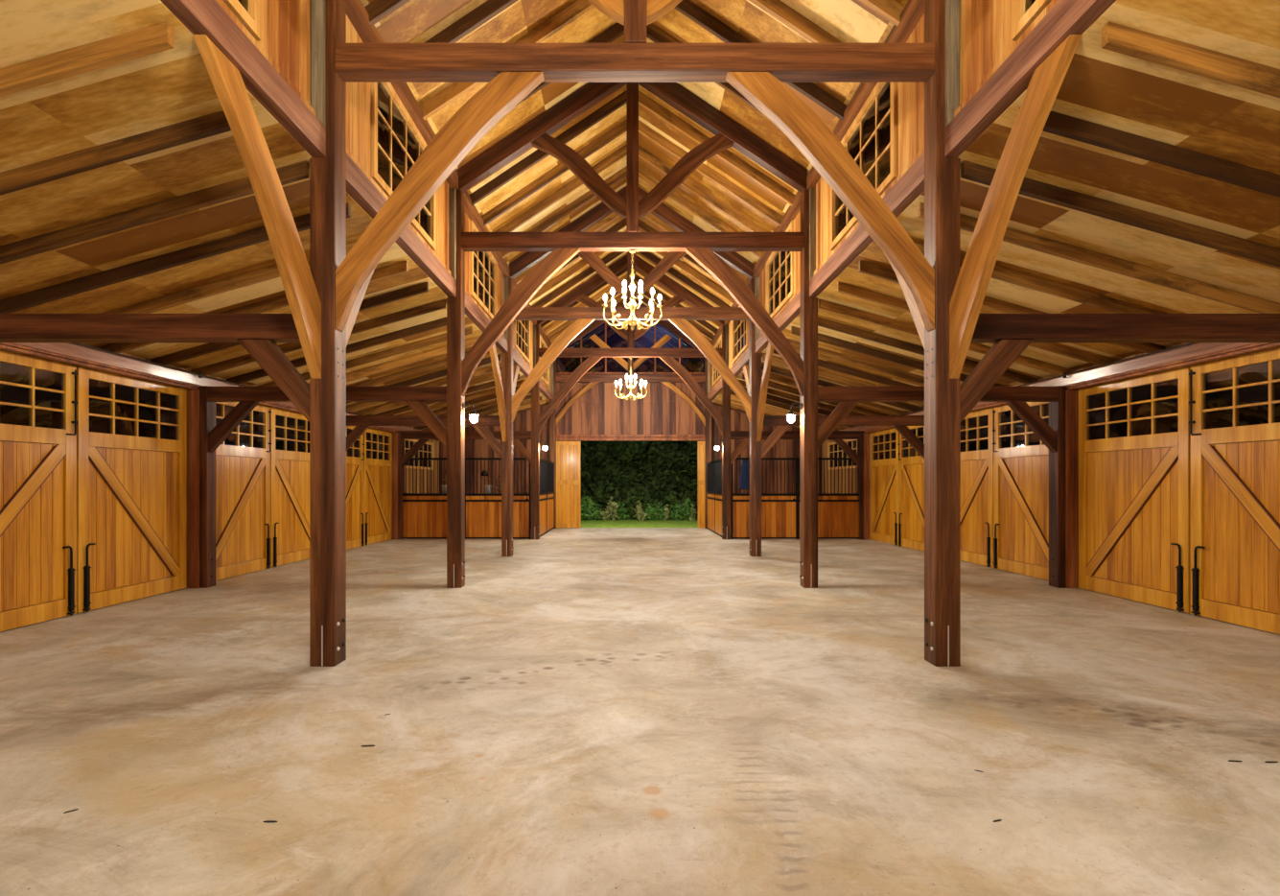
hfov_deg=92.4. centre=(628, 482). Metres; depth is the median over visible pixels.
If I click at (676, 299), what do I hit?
strut
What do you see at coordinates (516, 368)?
brace
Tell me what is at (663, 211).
rafter
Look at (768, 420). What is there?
tie beam
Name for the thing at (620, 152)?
rafter
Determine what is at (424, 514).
stall
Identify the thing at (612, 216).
rafter
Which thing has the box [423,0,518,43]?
rafter
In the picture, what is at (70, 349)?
trim
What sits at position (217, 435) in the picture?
brace
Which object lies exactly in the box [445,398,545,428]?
rafter
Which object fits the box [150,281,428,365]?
rafter
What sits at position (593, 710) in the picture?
floor
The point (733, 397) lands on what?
rafter
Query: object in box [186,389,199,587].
trim
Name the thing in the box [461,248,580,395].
knee brace
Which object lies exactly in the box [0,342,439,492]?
wall
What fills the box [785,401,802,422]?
lamp
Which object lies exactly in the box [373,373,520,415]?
rafter
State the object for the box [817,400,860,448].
brace
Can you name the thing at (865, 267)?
rafter
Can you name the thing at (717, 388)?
plate
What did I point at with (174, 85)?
ceiling
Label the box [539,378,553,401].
plate
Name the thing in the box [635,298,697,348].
rafter
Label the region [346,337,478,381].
rafter
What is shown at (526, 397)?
rafter
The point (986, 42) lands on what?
wall
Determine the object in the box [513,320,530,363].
window
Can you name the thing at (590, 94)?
rafter
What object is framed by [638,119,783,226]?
rafter
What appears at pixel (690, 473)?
leafy tree
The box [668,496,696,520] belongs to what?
shrub
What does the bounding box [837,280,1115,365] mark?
rafter
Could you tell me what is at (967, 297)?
brace
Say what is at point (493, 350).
brace
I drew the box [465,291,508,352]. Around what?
plate
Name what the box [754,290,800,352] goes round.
plate
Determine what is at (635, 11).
post
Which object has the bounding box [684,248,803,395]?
knee brace
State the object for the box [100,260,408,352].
rafter
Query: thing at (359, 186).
plate
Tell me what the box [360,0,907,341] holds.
ceiling
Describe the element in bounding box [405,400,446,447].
brace
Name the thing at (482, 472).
helmet
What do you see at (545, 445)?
lamp
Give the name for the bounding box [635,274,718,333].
rafter
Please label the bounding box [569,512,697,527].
lawn
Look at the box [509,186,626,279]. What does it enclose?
rafter
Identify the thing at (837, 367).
rafter
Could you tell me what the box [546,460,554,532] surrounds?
stall
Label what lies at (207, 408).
wall post
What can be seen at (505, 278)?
stud
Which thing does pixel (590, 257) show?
strut
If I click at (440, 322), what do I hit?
rafter
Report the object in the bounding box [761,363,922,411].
rafter
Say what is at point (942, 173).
timber post
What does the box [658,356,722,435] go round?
knee brace
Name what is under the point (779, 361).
rafter
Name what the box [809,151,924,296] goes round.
plate
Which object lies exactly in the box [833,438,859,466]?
brace
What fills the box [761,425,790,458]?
brace
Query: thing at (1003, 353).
brace
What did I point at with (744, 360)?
plate
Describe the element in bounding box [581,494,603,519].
shrub
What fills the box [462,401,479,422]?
lamp
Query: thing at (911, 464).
door
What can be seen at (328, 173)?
timber post
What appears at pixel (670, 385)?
knee brace
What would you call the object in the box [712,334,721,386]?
window
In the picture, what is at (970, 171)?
rafter
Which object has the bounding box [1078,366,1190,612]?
door
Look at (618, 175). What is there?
rafter
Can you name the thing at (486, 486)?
metal bucket
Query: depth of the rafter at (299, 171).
4.91 m
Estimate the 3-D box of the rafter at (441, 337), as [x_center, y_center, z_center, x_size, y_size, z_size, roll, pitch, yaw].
[-4.415,-2.006,10.096,3.670,1.146,0.050,0,0,0]
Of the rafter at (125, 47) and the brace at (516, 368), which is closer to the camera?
the rafter at (125, 47)
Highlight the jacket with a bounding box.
[739,459,749,488]
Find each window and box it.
[222,0,261,40]
[371,82,435,250]
[404,439,433,469]
[470,220,497,319]
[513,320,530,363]
[539,334,549,386]
[556,322,704,373]
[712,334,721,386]
[732,305,747,363]
[765,220,793,318]
[827,439,857,469]
[830,82,897,250]
[1011,0,1051,40]
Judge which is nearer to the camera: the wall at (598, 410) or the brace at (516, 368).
the brace at (516, 368)
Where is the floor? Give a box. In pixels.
[0,527,1279,895]
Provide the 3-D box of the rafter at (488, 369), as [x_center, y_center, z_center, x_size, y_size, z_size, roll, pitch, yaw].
[-4.415,-2.006,13.048,3.670,1.146,0.050,0,0,0]
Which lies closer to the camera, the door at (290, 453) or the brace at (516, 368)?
the door at (290, 453)
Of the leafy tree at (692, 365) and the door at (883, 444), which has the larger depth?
the leafy tree at (692, 365)
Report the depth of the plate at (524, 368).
13.89 m
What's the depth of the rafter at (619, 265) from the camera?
15.97 m
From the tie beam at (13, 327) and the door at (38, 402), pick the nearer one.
the tie beam at (13, 327)
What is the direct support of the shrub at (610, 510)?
on the lawn
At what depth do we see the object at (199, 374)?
7.93 m
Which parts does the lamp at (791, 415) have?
glass globe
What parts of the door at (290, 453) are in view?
glass pane, board panel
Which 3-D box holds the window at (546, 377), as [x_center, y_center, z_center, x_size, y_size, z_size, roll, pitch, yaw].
[-2.495,-3.528,17.915,0.090,1.160,1.870,0,0,0]
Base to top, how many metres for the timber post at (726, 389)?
5.570 m
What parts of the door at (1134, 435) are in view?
glass pane, board panel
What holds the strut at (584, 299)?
attached to the post at (630, 333)
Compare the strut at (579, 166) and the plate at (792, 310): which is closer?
the strut at (579, 166)
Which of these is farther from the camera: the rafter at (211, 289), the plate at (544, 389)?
the plate at (544, 389)
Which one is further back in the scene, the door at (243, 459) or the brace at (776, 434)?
the brace at (776, 434)
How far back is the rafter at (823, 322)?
9.33 m
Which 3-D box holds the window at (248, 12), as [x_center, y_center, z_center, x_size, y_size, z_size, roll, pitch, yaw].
[-2.495,-3.528,3.155,0.090,1.160,1.870,0,0,0]
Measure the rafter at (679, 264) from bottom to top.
2.139 m
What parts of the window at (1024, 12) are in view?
glass pane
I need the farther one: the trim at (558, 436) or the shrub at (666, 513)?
the shrub at (666, 513)
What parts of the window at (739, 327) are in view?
glass pane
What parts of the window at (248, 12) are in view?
glass pane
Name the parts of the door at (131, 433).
board panel, glass pane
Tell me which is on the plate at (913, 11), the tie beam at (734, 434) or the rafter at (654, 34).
the rafter at (654, 34)
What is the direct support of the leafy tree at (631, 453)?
on the lawn
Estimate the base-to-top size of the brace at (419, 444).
0.728 m
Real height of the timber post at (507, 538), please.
5.570 m
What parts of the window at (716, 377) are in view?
glass pane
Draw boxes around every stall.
[402,457,446,537]
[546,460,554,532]
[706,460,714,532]
[797,457,859,538]
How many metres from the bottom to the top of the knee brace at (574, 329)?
2.058 m
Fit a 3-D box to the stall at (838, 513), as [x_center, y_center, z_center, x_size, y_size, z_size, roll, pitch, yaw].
[5.295,0.405,16.070,1.750,2.125,0.048,0,0,0]
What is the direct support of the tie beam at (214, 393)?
attached to the timber post at (455, 305)
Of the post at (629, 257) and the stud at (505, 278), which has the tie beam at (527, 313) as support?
the post at (629, 257)
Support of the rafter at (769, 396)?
attached to the ceiling at (1105, 87)
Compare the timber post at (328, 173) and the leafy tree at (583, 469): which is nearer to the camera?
the timber post at (328, 173)
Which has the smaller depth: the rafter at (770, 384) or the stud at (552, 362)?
the rafter at (770, 384)
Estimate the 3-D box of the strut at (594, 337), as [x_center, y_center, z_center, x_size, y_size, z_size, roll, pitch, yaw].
[-0.654,-4.198,19.740,1.228,1.166,0.100,0,0,0]
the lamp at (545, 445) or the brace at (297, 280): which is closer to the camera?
the brace at (297, 280)
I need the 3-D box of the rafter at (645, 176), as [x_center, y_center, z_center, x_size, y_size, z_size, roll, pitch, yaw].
[1.551,-4.945,11.572,2.958,2.139,0.055,0,0,0]
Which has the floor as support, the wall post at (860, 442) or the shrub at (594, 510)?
the wall post at (860, 442)
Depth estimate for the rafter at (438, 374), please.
12.28 m
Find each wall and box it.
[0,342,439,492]
[216,0,551,391]
[439,382,822,528]
[709,0,1058,392]
[822,342,1279,492]
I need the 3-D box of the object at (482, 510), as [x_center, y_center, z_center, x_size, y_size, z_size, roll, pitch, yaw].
[-3.445,0.405,16.048,1.730,2.125,0.092,0,0,0]
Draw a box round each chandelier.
[603,249,662,330]
[614,356,647,399]
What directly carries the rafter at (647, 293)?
on the plate at (913, 11)
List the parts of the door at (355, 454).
board panel, glass pane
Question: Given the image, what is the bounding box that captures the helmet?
[481,469,488,480]
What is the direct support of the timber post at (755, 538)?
on the floor
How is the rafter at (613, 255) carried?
on the plate at (357, 13)
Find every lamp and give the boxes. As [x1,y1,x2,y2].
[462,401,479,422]
[538,439,547,450]
[714,439,722,450]
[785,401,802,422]
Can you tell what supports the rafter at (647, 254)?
on the plate at (913, 11)
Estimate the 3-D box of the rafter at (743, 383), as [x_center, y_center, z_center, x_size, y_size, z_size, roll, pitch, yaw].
[4.515,-2.006,15.262,3.670,1.146,0.050,0,0,0]
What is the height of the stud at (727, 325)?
1.274 m
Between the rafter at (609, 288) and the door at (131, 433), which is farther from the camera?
the rafter at (609, 288)
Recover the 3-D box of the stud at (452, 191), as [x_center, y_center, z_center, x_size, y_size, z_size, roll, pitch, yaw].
[-2.465,-3.471,8.560,0.090,1.274,0.050,0,0,0]
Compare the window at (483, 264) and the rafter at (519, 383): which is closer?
the window at (483, 264)
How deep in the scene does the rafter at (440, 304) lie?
8.59 m
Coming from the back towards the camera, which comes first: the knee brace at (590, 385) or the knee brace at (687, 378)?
the knee brace at (590, 385)
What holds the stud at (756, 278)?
attached to the wall at (986, 42)
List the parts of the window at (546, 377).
glass pane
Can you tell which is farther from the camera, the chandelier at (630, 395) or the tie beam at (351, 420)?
the chandelier at (630, 395)
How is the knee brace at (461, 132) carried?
attached to the timber post at (328, 173)
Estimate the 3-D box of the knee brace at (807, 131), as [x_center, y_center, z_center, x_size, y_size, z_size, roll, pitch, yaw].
[1.620,-2.262,4.965,1.660,2.058,0.100,0,0,0]
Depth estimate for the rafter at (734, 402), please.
18.19 m
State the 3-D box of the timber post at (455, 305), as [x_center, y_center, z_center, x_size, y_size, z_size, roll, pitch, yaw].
[-2.442,-1.318,8.688,0.215,5.570,0.203,0,0,0]
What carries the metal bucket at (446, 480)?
hanging from the stall at (424, 514)
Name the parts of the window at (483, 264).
glass pane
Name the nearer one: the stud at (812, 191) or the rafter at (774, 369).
the stud at (812, 191)
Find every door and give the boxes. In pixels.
[0,349,78,631]
[76,366,186,612]
[215,401,271,580]
[270,407,309,567]
[346,425,364,549]
[363,427,392,545]
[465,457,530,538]
[539,458,548,535]
[556,441,581,527]
[697,441,704,527]
[714,458,721,536]
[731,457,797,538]
[869,427,898,545]
[897,425,924,551]
[960,407,993,567]
[992,401,1048,580]
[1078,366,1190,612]
[1188,348,1279,633]
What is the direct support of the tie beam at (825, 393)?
attached to the timber post at (808, 561)
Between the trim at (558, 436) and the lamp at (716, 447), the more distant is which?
the trim at (558, 436)
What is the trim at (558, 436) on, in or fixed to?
attached to the wall at (598, 410)
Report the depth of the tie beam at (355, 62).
4.90 m
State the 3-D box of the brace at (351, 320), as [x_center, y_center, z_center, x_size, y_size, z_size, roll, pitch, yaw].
[-2.495,-1.717,5.770,0.075,1.768,1.339,0,0,0]
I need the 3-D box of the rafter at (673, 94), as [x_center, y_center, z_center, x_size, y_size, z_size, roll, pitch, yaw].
[1.320,-5.031,8.670,2.360,1.860,0.150,0,0,0]
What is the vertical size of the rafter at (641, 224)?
2.139 m
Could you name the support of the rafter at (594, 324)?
on the plate at (357, 13)
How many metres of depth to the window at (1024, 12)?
4.00 m
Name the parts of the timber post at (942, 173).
knife plate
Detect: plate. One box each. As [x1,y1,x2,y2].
[346,0,551,347]
[346,152,456,296]
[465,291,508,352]
[512,348,532,376]
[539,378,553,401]
[707,378,721,400]
[710,0,924,346]
[730,348,749,376]
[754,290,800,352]
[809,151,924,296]
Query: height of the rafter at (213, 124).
1.146 m
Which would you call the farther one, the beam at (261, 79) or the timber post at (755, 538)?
the timber post at (755, 538)
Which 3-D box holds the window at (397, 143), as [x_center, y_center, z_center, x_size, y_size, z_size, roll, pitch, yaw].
[-2.495,-3.528,6.845,0.090,1.160,1.870,0,0,0]
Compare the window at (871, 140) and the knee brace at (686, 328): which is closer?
the window at (871, 140)
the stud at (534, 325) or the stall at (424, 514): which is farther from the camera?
the stall at (424, 514)
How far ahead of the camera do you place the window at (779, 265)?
10.62 m
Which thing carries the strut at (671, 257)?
attached to the post at (629, 257)
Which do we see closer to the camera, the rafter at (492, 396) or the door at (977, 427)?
the door at (977, 427)
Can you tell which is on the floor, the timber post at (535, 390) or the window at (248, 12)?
the timber post at (535, 390)
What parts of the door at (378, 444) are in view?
glass pane, board panel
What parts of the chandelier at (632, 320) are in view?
arm, arm, arm, arm, chain, arm, arm, arm, arm, arm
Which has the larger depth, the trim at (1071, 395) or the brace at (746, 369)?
the brace at (746, 369)
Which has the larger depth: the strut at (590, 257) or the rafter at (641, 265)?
the rafter at (641, 265)
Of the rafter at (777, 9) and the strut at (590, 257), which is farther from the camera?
the strut at (590, 257)
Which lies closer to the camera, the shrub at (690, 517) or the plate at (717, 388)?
the plate at (717, 388)
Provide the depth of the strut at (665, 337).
19.69 m
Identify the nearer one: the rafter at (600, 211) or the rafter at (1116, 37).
the rafter at (1116, 37)
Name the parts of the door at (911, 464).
glass pane, board panel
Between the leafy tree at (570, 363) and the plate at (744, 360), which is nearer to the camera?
the plate at (744, 360)
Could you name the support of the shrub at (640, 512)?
on the lawn
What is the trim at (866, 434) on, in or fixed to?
attached to the wall at (825, 444)
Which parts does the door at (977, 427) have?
glass pane, board panel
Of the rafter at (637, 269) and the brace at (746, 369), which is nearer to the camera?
the brace at (746, 369)
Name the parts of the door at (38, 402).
glass pane, board panel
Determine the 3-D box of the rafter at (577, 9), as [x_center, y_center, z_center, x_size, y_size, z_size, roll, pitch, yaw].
[-1.451,-4.945,7.144,2.958,2.139,0.055,0,0,0]
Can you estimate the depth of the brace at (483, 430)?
12.30 m
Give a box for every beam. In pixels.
[0,313,300,342]
[160,0,325,156]
[207,386,446,401]
[335,43,935,82]
[346,415,500,425]
[401,430,531,439]
[461,232,803,251]
[513,306,750,320]
[538,348,722,357]
[556,373,705,382]
[730,430,860,439]
[762,415,924,425]
[817,386,1058,401]
[944,0,1116,156]
[970,313,1279,342]
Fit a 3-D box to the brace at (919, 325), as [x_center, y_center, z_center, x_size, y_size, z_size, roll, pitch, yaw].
[2.595,-1.717,5.770,0.075,1.768,1.339,0,0,0]
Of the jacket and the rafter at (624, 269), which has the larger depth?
the rafter at (624, 269)
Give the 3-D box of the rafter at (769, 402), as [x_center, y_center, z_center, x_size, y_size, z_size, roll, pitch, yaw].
[4.515,-2.006,16.738,3.670,1.146,0.050,0,0,0]
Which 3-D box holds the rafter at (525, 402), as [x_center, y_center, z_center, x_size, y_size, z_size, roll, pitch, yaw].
[-4.415,-2.006,18.214,3.670,1.146,0.050,0,0,0]
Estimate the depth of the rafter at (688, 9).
7.12 m
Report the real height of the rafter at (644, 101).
2.139 m
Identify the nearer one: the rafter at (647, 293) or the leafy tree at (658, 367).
the rafter at (647, 293)
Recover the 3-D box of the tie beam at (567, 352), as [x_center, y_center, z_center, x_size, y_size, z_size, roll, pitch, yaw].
[0.050,-3.405,16.045,4.800,0.225,0.150,0,0,0]
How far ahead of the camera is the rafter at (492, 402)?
16.71 m
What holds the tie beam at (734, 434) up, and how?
attached to the timber post at (726, 389)
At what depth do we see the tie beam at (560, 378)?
19.66 m
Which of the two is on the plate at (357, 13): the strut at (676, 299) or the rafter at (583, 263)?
the rafter at (583, 263)
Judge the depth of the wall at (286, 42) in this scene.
4.88 m
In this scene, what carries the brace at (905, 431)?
attached to the wall post
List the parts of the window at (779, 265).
glass pane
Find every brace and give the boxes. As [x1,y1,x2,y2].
[192,34,321,378]
[208,400,259,452]
[236,339,309,421]
[335,71,544,331]
[346,263,377,346]
[346,425,369,450]
[402,438,428,466]
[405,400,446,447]
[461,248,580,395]
[472,425,501,458]
[488,343,506,441]
[512,318,594,421]
[512,364,519,395]
[512,438,531,464]
[538,356,603,435]
[556,381,600,425]
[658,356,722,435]
[661,381,705,426]
[668,318,751,421]
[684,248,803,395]
[725,71,934,331]
[730,438,749,464]
[743,364,749,395]
[756,341,774,441]
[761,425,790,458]
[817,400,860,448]
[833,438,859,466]
[883,251,924,348]
[893,425,924,459]
[949,34,1082,378]
[960,339,1033,421]
[1005,400,1057,452]
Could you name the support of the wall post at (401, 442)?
on the floor
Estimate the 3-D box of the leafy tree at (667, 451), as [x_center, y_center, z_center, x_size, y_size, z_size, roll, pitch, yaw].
[1.620,-1.270,26.777,2.480,5.605,4.683,0,0,-3]
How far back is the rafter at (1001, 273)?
6.38 m
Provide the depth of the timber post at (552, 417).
19.66 m
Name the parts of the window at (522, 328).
glass pane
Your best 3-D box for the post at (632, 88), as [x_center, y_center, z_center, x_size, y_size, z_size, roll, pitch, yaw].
[0.050,-4.755,8.670,0.170,2.475,0.180,0,0,0]
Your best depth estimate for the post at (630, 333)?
15.96 m
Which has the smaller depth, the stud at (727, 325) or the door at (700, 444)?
the stud at (727, 325)
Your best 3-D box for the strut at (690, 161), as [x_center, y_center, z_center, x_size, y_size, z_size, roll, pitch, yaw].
[0.809,-4.331,8.670,1.338,1.172,0.100,0,0,0]
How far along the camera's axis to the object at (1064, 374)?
8.01 m
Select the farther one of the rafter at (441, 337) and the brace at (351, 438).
the brace at (351, 438)
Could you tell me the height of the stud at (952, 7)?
1.274 m
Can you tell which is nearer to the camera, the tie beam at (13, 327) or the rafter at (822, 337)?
the tie beam at (13, 327)
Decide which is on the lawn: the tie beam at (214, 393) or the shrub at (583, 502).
the shrub at (583, 502)
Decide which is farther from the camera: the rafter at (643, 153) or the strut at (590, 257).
the strut at (590, 257)
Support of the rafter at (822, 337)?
attached to the ceiling at (1105, 87)
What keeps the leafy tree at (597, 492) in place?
on the lawn
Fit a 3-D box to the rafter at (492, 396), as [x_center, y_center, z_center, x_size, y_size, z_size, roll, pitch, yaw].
[-4.415,-2.006,16.000,3.670,1.146,0.050,0,0,0]
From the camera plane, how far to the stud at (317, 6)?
4.84 m
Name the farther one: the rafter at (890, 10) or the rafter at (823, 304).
the rafter at (823, 304)
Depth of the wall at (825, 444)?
17.48 m
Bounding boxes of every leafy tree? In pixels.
[556,440,588,505]
[565,336,616,464]
[581,440,627,515]
[597,440,672,518]
[601,361,679,511]
[639,440,696,518]
[671,440,704,510]
[676,357,704,511]
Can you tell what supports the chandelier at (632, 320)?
hanging from the tie beam at (470, 241)
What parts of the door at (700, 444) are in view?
board panel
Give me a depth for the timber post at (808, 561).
8.59 m
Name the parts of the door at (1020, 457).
glass pane, board panel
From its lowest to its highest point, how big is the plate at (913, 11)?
0.190 m
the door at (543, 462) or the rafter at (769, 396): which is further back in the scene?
the door at (543, 462)
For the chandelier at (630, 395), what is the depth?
16.02 m
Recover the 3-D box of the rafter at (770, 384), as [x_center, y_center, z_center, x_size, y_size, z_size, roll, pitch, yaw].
[4.515,-2.006,14.524,3.670,1.146,0.050,0,0,0]
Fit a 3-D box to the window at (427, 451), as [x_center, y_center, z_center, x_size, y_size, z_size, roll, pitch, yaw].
[-6.155,-0.833,17.965,0.060,0.840,2.490,0,0,0]
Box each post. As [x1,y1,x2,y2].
[197,385,215,587]
[309,0,346,666]
[396,430,404,538]
[446,189,465,587]
[501,278,513,556]
[531,325,539,538]
[549,359,556,528]
[624,0,646,43]
[626,82,638,232]
[627,251,635,306]
[628,324,633,348]
[628,357,632,373]
[704,357,711,528]
[721,325,730,538]
[748,278,761,556]
[799,189,817,587]
[857,430,864,538]
[924,0,960,666]
[1048,385,1067,587]
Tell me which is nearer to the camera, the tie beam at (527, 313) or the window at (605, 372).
the tie beam at (527, 313)
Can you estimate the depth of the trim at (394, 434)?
15.94 m
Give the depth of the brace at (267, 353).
4.92 m
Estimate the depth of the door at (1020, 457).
9.81 m
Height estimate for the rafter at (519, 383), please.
1.146 m
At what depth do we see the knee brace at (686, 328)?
12.30 m
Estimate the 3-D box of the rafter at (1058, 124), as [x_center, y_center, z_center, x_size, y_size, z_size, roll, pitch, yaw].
[4.515,-2.006,4.192,3.670,1.146,0.050,0,0,0]
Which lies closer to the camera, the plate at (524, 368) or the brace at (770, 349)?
the brace at (770, 349)
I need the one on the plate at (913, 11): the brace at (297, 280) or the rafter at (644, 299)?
the rafter at (644, 299)
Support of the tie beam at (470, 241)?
attached to the timber post at (455, 305)
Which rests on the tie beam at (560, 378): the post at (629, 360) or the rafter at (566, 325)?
the post at (629, 360)
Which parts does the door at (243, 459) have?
glass pane, board panel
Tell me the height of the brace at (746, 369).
1.768 m
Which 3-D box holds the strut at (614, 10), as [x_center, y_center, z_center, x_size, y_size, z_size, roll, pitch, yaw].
[-0.709,-4.331,4.980,1.338,1.172,0.100,0,0,0]
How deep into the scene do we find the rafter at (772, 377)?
13.76 m
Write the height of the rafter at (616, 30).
2.139 m
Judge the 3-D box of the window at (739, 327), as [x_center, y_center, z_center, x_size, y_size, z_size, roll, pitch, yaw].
[2.595,-3.528,14.225,0.090,1.160,1.870,0,0,0]
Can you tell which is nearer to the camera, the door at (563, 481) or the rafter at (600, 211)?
the rafter at (600, 211)
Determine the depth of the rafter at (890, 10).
5.64 m
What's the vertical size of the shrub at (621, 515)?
1.132 m
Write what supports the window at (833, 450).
in the wall at (825, 444)
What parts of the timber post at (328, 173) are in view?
knife plate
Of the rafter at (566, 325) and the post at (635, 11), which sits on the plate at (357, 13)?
the rafter at (566, 325)
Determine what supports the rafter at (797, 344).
attached to the ceiling at (1105, 87)
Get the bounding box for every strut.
[531,133,626,218]
[576,294,627,339]
[577,251,627,296]
[587,0,624,25]
[589,333,628,370]
[633,333,671,370]
[634,294,685,339]
[635,251,687,297]
[638,133,733,218]
[646,0,682,25]
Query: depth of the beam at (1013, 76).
4.00 m
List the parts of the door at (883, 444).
glass pane, board panel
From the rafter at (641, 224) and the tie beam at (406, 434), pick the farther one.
the tie beam at (406, 434)
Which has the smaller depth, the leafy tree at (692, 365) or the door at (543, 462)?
the door at (543, 462)
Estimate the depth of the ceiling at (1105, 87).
4.70 m
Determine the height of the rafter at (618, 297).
2.139 m
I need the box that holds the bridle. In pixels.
[495,474,501,491]
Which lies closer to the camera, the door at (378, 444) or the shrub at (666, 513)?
the door at (378, 444)
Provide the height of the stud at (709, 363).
1.274 m
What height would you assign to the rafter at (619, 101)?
2.139 m
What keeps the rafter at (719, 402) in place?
attached to the ceiling at (1105, 87)
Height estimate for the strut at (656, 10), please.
1.172 m
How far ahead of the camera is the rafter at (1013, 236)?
5.64 m
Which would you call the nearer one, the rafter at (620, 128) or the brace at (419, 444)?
the rafter at (620, 128)
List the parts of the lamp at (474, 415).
glass globe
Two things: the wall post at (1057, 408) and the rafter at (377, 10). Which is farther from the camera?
the wall post at (1057, 408)
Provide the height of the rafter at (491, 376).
1.146 m
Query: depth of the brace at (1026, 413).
8.61 m
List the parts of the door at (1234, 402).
glass pane, board panel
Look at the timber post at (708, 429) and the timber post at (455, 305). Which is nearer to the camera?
the timber post at (455, 305)
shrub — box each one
[569,498,589,520]
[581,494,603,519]
[600,495,618,520]
[611,495,635,519]
[633,500,647,520]
[642,499,664,519]
[661,504,669,520]
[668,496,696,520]
[688,504,697,520]
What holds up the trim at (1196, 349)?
attached to the wall at (825, 444)
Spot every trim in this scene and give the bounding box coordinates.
[10,342,439,440]
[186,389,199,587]
[392,432,397,538]
[556,434,705,440]
[839,342,1257,430]
[863,432,869,538]
[1065,389,1078,587]
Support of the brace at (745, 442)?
attached to the timber post at (726, 389)
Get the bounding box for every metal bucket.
[442,480,446,492]
[485,479,492,492]
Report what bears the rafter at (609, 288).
on the plate at (357, 13)
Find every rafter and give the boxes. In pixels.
[0,21,173,96]
[0,110,231,195]
[0,160,309,264]
[0,202,350,313]
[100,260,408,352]
[102,241,356,313]
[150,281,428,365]
[191,299,445,374]
[226,316,446,383]
[256,325,472,386]
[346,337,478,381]
[346,353,500,403]
[346,363,501,411]
[349,350,489,386]
[355,371,501,415]
[364,0,410,26]
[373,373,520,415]
[397,378,525,415]
[405,389,531,427]
[413,394,531,429]
[419,0,594,119]
[421,395,541,430]
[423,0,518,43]
[433,386,519,415]
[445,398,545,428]
[457,82,626,192]
[468,91,626,205]
[480,119,626,225]
[494,144,626,232]
[500,165,626,258]
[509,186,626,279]
[514,211,618,283]
[517,22,624,104]
[527,231,626,303]
[531,251,624,306]
[536,254,627,325]
[540,267,627,326]
[543,273,627,333]
[547,281,627,340]
[550,294,623,343]
[558,218,626,270]
[565,297,627,348]
[635,255,724,325]
[635,268,721,326]
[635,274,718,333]
[635,282,714,340]
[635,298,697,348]
[637,251,730,306]
[637,294,710,342]
[638,82,807,193]
[638,91,795,205]
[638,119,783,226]
[638,144,767,232]
[638,166,763,258]
[638,186,753,279]
[638,219,713,277]
[644,212,747,282]
[646,23,765,116]
[654,251,734,303]
[674,0,847,119]
[715,398,818,428]
[719,395,838,430]
[730,389,855,427]
[730,394,847,429]
[737,378,863,415]
[742,373,888,415]
[744,387,832,415]
[748,0,843,43]
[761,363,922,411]
[761,371,907,415]
[762,353,924,405]
[773,349,914,386]
[786,337,924,383]
[791,325,1006,386]
[817,317,1038,383]
[818,299,1073,374]
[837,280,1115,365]
[858,0,904,25]
[858,260,1165,352]
[914,242,1164,313]
[917,202,1279,313]
[960,160,1279,267]
[1019,105,1279,197]
[1101,21,1279,97]
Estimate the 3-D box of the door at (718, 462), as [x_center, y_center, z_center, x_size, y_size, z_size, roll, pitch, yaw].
[2.542,0.405,17.045,0.092,2.125,1.730,0,0,0]
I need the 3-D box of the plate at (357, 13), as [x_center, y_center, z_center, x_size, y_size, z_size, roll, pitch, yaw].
[-2.455,-4.208,8.685,0.130,0.190,22.250,0,0,0]
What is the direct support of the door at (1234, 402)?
in the wall at (825, 444)
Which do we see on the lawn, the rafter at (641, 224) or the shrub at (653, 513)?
the shrub at (653, 513)
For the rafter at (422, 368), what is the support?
attached to the ceiling at (174, 85)
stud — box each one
[311,0,325,126]
[448,187,456,279]
[503,276,508,341]
[533,324,535,368]
[551,362,553,394]
[707,360,710,394]
[725,324,728,366]
[754,276,759,341]
[809,187,815,279]
[945,0,959,126]
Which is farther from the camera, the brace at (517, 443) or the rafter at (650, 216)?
the brace at (517, 443)
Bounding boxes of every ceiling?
[0,0,549,429]
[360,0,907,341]
[711,0,1279,429]
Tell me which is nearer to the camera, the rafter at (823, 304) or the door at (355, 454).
the rafter at (823, 304)
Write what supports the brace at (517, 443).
attached to the timber post at (535, 390)
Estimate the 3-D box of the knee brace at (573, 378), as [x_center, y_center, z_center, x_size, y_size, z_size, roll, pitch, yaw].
[-1.520,-2.262,16.035,1.660,2.058,0.100,0,0,0]
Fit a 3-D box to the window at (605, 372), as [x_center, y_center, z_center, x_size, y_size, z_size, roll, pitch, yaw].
[0.050,-4.778,19.934,4.840,2.490,0.062,0,0,0]
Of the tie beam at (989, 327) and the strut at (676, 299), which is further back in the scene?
the strut at (676, 299)
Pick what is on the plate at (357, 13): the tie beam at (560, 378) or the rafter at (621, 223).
the rafter at (621, 223)

